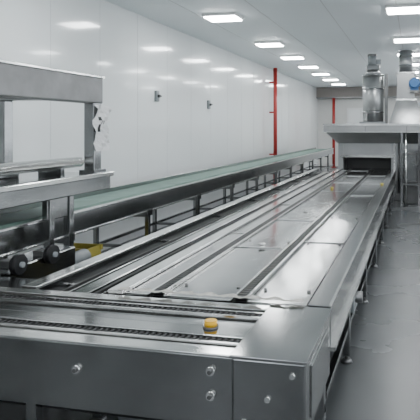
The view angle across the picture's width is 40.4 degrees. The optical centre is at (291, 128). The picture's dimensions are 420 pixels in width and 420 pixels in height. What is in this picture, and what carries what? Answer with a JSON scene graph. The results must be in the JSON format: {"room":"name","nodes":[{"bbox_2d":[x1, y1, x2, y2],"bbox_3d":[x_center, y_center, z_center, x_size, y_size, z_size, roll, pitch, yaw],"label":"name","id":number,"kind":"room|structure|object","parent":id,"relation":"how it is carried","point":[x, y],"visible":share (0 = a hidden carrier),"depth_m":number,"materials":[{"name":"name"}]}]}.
{"room":"processing plant","nodes":[
{"label":"processing plant","id":0,"kind":"room"},
{"bbox_2d":[0,0,317,257],"bbox_3d":[-2.169,-0.050,12.619,0.202,3.900,31.700,0,0,13],"label":"wall","id":1,"kind":"structure","parent":0,"point":[137,56],"depth_m":10.22,"materials":[{"name":"grey"}]},
{"bbox_2d":[154,91,161,101],"bbox_3d":[-2.489,-0.600,10.487,0.100,0.200,0.120,0,0,13],"label":"box","id":2,"kind":"object","parent":1,"relation":"attached to","point":[157,95],"visible":1,"depth_m":10.44,"materials":[{"name":"grey paint"}]},
{"bbox_2d":[101,163,318,250],"bbox_3d":[-2.058,1.820,12.594,0.030,0.160,31.700,0,0,13],"label":"baseboard","id":3,"kind":"structure","parent":1,"relation":"attached to","point":[128,237],"depth_m":11.49,"materials":[{"name":"grey"}]},
{"bbox_2d":[207,100,212,108],"bbox_3d":[-1.905,-0.550,13.123,0.100,0.200,0.120,0,0,13],"label":"box","id":4,"kind":"object","parent":1,"relation":"attached to","point":[209,104],"visible":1,"depth_m":13.10,"materials":[{"name":"grey paint"}]},
{"bbox_2d":[269,68,276,184],"bbox_3d":[-0.564,-0.050,18.664,0.320,3.900,0.240,0,0,13],"label":"pipe","id":5,"kind":"object","parent":1,"relation":"attached to","point":[274,82],"visible":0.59,"depth_m":18.61,"materials":[{"name":"red metal"}]},
{"bbox_2d":[0,166,419,419],"bbox_3d":[3.419,1.950,11.380,11.650,0.100,32.100,0,0,13],"label":"floor","id":6,"kind":"structure","parent":0,"point":[382,381],"depth_m":4.92,"materials":[{"name":"concrete"}]},
{"bbox_2d":[0,59,113,278],"bbox_3d":[-2.982,0.672,3.801,1.648,2.455,5.010,0,0,13],"label":"gantry","id":7,"kind":"object","parent":6,"relation":"on","point":[47,182],"visible":0.84,"depth_m":5.22,"materials":[{"name":"metal"}]},
{"bbox_2d":[92,105,111,150],"bbox_3d":[-2.012,0.000,5.952,0.064,0.480,0.330,0,0,13],"label":"plastic film","id":8,"kind":"object","parent":7,"relation":"attached to","point":[101,142],"visible":1,"depth_m":5.96,"materials":[{"name":"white translucent plastic film"}]},
{"bbox_2d":[63,243,102,257],"bbox_3d":[-2.520,1.650,6.653,0.440,0.500,0.320,0,0,13],"label":"crate","id":9,"kind":"object","parent":6,"relation":"on","point":[94,249],"visible":0.17,"depth_m":6.72,"materials":[{"name":"yellow plastic"}]},
{"bbox_2d":[0,287,331,419],"bbox_3d":[-1.139,1.481,3.272,2.660,0.838,0.805,0,0,13],"label":"conveyor","id":10,"kind":"object","parent":6,"relation":"on","point":[123,357],"visible":1,"depth_m":2.90,"materials":[{"name":"silver metal"}]},
{"bbox_2d":[0,169,331,294],"bbox_3d":[-0.525,1.495,9.427,1.094,0.810,11.420,0,0,13],"label":"conveyor","id":11,"kind":"object","parent":6,"relation":"on","point":[97,274],"visible":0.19,"depth_m":5.29,"materials":[{"name":"silver metal"}]},
{"bbox_2d":[0,147,333,259],"bbox_3d":[-1.053,1.370,13.037,0.858,1.060,23.000,0,0,13],"label":"conveyor","id":12,"kind":"object","parent":6,"relation":"on","point":[21,227],"visible":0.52,"depth_m":7.87,"materials":[{"name":"silver metal"}]},
{"bbox_2d":[108,168,396,398],"bbox_3d":[0.780,1.475,9.153,1.540,0.850,11.490,0,0,13],"label":"conveyor","id":13,"kind":"object","parent":6,"relation":"on","point":[316,244],"visible":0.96,"depth_m":4.85,"materials":[{"name":"silver metal"}]},
{"bbox_2d":[117,286,303,301],"bbox_3d":[-0.531,1.062,3.588,1.250,0.008,0.088,0,0,13],"label":"film","id":14,"kind":"object","parent":13,"relation":"on","point":[127,288],"visible":1,"depth_m":3.57,"materials":[{"name":"clear plastic"}]},
{"bbox_2d":[332,98,335,167],"bbox_3d":[2.074,0.220,27.145,0.280,3.360,0.380,0,0,13],"label":"pipe","id":15,"kind":"object","parent":6,"relation":"on","point":[333,99],"visible":0.87,"depth_m":27.03,"materials":[{"name":"red metal"}]},
{"bbox_2d":[323,50,419,205],"bbox_3d":[3.537,-0.050,17.571,3.820,3.900,8.160,0,0,13],"label":"oven","id":16,"kind":"object","parent":6,"relation":"on","point":[372,143],"visible":0.92,"depth_m":14.31,"materials":[{"name":"grey metal"}]},
{"bbox_2d":[105,0,419,86],"bbox_3d":[3.419,-2.048,11.380,11.650,0.104,32.100,0,0,13],"label":"ceiling","id":17,"kind":"structure","parent":0,"point":[337,36],"depth_m":11.47,"materials":[{"name":"grey"}]},
{"bbox_2d":[202,12,243,21],"bbox_3d":[-1.206,-1.965,9.947,0.620,0.070,0.500,0,0,13],"label":"ceiling light","id":18,"kind":"object","parent":17,"relation":"attached to","point":[226,16],"depth_m":9.77,"materials":[{"name":"white plastic"}]},
{"bbox_2d":[254,41,284,46],"bbox_3d":[-0.502,-1.965,13.120,0.620,0.070,0.500,0,0,13],"label":"ceiling light","id":19,"kind":"object","parent":17,"relation":"attached to","point":[259,43],"depth_m":12.93,"materials":[{"name":"white plastic"}]},
{"bbox_2d":[280,55,304,59],"bbox_3d":[0.039,-1.965,15.560,0.620,0.070,0.500,0,0,13],"label":"ceiling light","id":20,"kind":"object","parent":17,"relation":"attached to","point":[286,57],"depth_m":15.37,"materials":[{"name":"white plastic"}]},
{"bbox_2d":[297,64,318,68],"bbox_3d":[0.558,-1.965,17.904,0.620,0.070,0.500,0,0,13],"label":"ceiling light","id":21,"kind":"object","parent":17,"relation":"attached to","point":[300,66],"depth_m":17.72,"materials":[{"name":"white plastic"}]},
{"bbox_2d":[311,72,329,74],"bbox_3d":[1.078,-1.965,20.247,0.620,0.070,0.500,0,0,13],"label":"ceiling light","id":22,"kind":"object","parent":17,"relation":"attached to","point":[314,73],"depth_m":20.04,"materials":[{"name":"white plastic"}]},
{"bbox_2d":[322,78,338,80],"bbox_3d":[1.597,-1.965,22.590,0.620,0.070,0.500,0,0,13],"label":"ceiling light","id":23,"kind":"object","parent":17,"relation":"attached to","point":[325,79],"depth_m":22.40,"materials":[{"name":"white plastic"}]},
{"bbox_2d":[385,3,419,14],"bbox_3d":[1.879,-1.965,9.263,0.620,0.070,0.500,0,0,13],"label":"ceiling light","id":24,"kind":"object","parent":17,"relation":"attached to","point":[394,9],"depth_m":9.11,"materials":[{"name":"white plastic"}]},
{"bbox_2d":[393,36,419,42],"bbox_3d":[2.583,-1.965,12.436,0.620,0.070,0.500,0,0,13],"label":"ceiling light","id":25,"kind":"object","parent":17,"relation":"attached to","point":[404,39],"depth_m":12.24,"materials":[{"name":"white plastic"}]},
{"bbox_2d":[396,51,419,55],"bbox_3d":[3.124,-1.965,14.876,0.620,0.070,0.500,0,0,13],"label":"ceiling light","id":26,"kind":"object","parent":17,"relation":"attached to","point":[415,53],"depth_m":14.68,"materials":[{"name":"white plastic"}]},
{"bbox_2d":[412,62,419,65],"bbox_3d":[3.643,-1.965,17.220,0.620,0.070,0.500,0,0,13],"label":"ceiling light","id":27,"kind":"object","parent":17,"relation":"attached to","point":[413,63],"depth_m":16.96,"materials":[{"name":"white plastic"}]},
{"bbox_2d":[318,98,419,165],"bbox_3d":[6.871,-0.050,26.952,11.650,3.900,0.200,0,0,13],"label":"wall","id":28,"kind":"structure","parent":0,"point":[324,105],"depth_m":27.93,"materials":[{"name":"white paint"}]},
{"bbox_2d":[347,108,362,123],"bbox_3d":[3.448,0.450,27.566,1.400,2.900,0.077,0,0,13],"label":"door","id":29,"kind":"structure","parent":28,"relation":"in","point":[354,115],"depth_m":27.60,"materials":[{"name":"white"}]},
{"bbox_2d":[316,86,419,98],"bbox_3d":[6.790,-1.730,26.585,11.250,0.540,0.550,0,0,13],"label":"beam","id":30,"kind":"structure","parent":28,"relation":"attached to","point":[321,92],"depth_m":27.27,"materials":[{"name":"grey metal"}]}
]}

